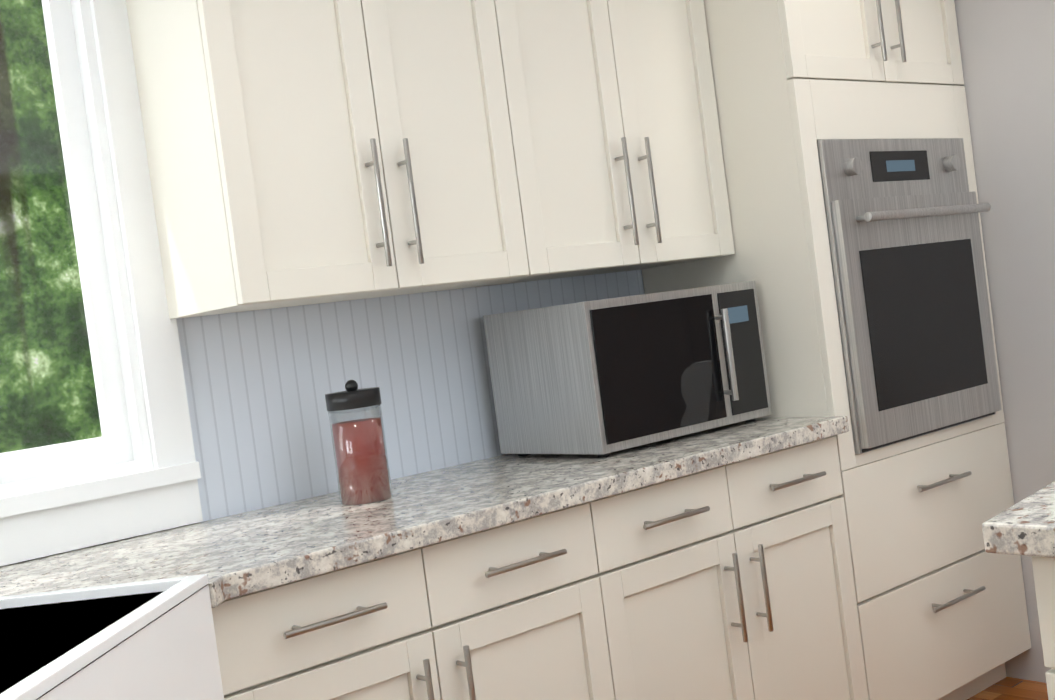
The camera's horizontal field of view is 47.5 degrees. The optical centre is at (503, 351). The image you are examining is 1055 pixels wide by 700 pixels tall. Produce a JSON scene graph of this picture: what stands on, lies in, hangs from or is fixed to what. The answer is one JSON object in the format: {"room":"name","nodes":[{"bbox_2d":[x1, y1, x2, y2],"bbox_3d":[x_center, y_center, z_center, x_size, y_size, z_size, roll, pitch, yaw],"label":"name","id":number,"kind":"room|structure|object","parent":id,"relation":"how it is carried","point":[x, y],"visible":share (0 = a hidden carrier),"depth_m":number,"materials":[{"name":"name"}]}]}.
{"room":"kitchen","nodes":[
{"label":"kitchen","id":0,"kind":"room"},
{"bbox_2d":[0,269,644,566],"bbox_3d":[-0.467,0.021,2.817,3.780,2.440,0.150,-9,2,-39],"label":"wall","id":1,"kind":"structure","parent":0,"point":[259,384],"depth_m":2.78,"materials":[{"name":"paint"}]},
{"bbox_2d":[0,0,202,565],"bbox_3d":[-1.363,-0.233,2.091,1.540,1.388,0.185,-9,2,-39],"label":"window","id":2,"kind":"structure","parent":1,"relation":"in","point":[133,470],"depth_m":2.48,"materials":[{"name":"white wood"}]},
{"bbox_2d":[126,0,557,318],"bbox_3d":[-0.365,-0.608,2.622,0.778,0.980,0.350,-9,2,-39],"label":"upper cabinet","id":3,"kind":"object","parent":1,"relation":"attached to","point":[304,152],"depth_m":2.44,"materials":[{"name":"beige paint"}]},
{"bbox_2d":[526,0,734,277],"bbox_3d":[0.141,-0.684,3.036,0.778,0.980,0.350,-9,2,-39],"label":"upper cabinet","id":4,"kind":"object","parent":1,"relation":"attached to","point":[628,116],"depth_m":2.93,"materials":[{"name":"beige paint"}]},
{"bbox_2d":[954,0,1054,682],"bbox_3d":[2.688,-0.802,1.997,0.230,3.300,5.180,-9,2,-39],"label":"wall","id":5,"kind":"structure","parent":0,"point":[1007,49],"depth_m":3.40,"materials":[{"name":"grey paint"}]},
{"bbox_2d":[967,677,1047,699],"bbox_3d":[2.835,0.871,2.079,8.030,0.060,5.330,-9,2,-39],"label":"floor","id":6,"kind":"structure","parent":0,"point":[1009,688],"depth_m":3.46,"materials":[{"name":"brown wood"}]},
{"bbox_2d":[0,533,487,699],"bbox_3d":[-0.877,0.872,1.529,1.326,0.925,1.225,-9,2,-39],"label":"base cabinet","id":7,"kind":"object","parent":6,"relation":"on","point":[147,616],"depth_m":1.94,"materials":[{"name":"beige paint"}]},
{"bbox_2d":[152,416,868,699],"bbox_3d":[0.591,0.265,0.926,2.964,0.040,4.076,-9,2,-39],"label":"base cabinet","id":8,"kind":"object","parent":6,"relation":"on","point":[714,563],"depth_m":2.52,"materials":[{"name":"beige wood"}]},
{"bbox_2d":[0,574,230,699],"bbox_3d":[-0.719,0.520,1.551,0.808,0.270,0.808,-9,2,-39],"label":"sink","id":9,"kind":"object","parent":8,"relation":"in","point":[78,636],"depth_m":1.66,"materials":[{"name":"white ceramic"}]},
{"bbox_2d":[325,380,392,505],"bbox_3d":[-0.307,0.189,2.540,0.116,0.258,0.116,-9,2,-39],"label":"canister","id":10,"kind":"object","parent":8,"relation":"on","point":[360,458],"visible":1,"depth_m":2.50,"materials":[{"name":"red"}]},
{"bbox_2d":[483,281,771,456],"bbox_3d":[0.334,0.042,3.025,0.610,0.359,0.408,-9,2,-39],"label":"microwave","id":11,"kind":"object","parent":8,"relation":"on","point":[603,378],"visible":1,"depth_m":2.86,"materials":[{"name":"silver metal"}]},
{"bbox_2d":[642,0,1030,699],"bbox_3d":[0.939,-0.176,3.419,0.806,2.436,0.693,-9,2,-39],"label":"tall cabinet","id":12,"kind":"object","parent":6,"relation":"on","point":[856,208],"visible":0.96,"depth_m":3.13,"materials":[{"name":"beige paint"}]},
{"bbox_2d":[811,138,1001,454],"bbox_3d":[1.123,-0.176,3.195,0.672,0.796,0.116,-9,2,-39],"label":"wall oven","id":13,"kind":"object","parent":12,"relation":"in","point":[900,217],"depth_m":3.15,"materials":[{"name":"silver metal"}]},
{"bbox_2d":[984,545,1054,699],"bbox_3d":[1.916,0.553,0.915,1.095,0.868,2.855,-9,2,-39],"label":"kitchen island","id":14,"kind":"object","parent":6,"relation":"on","point":[1043,560],"depth_m":1.55,"materials":[{"name":"beige paint"}]},
{"bbox_2d":[982,481,1054,548],"bbox_3d":[1.870,0.099,0.918,1.136,0.040,2.940,-9,2,-39],"label":"island countertop","id":15,"kind":"structure","parent":14,"relation":"on","point":[1030,522],"depth_m":1.55,"materials":[{"name":"white stone"}]},
{"label":"outside","id":16,"kind":"structure","parent":0,"visible":0},
{"bbox_2d":[0,0,101,452],"bbox_3d":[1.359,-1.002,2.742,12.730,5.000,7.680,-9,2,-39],"label":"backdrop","id":17,"kind":"structure","parent":16,"point":[44,286],"depth_m":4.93,"materials":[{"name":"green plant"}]}
]}

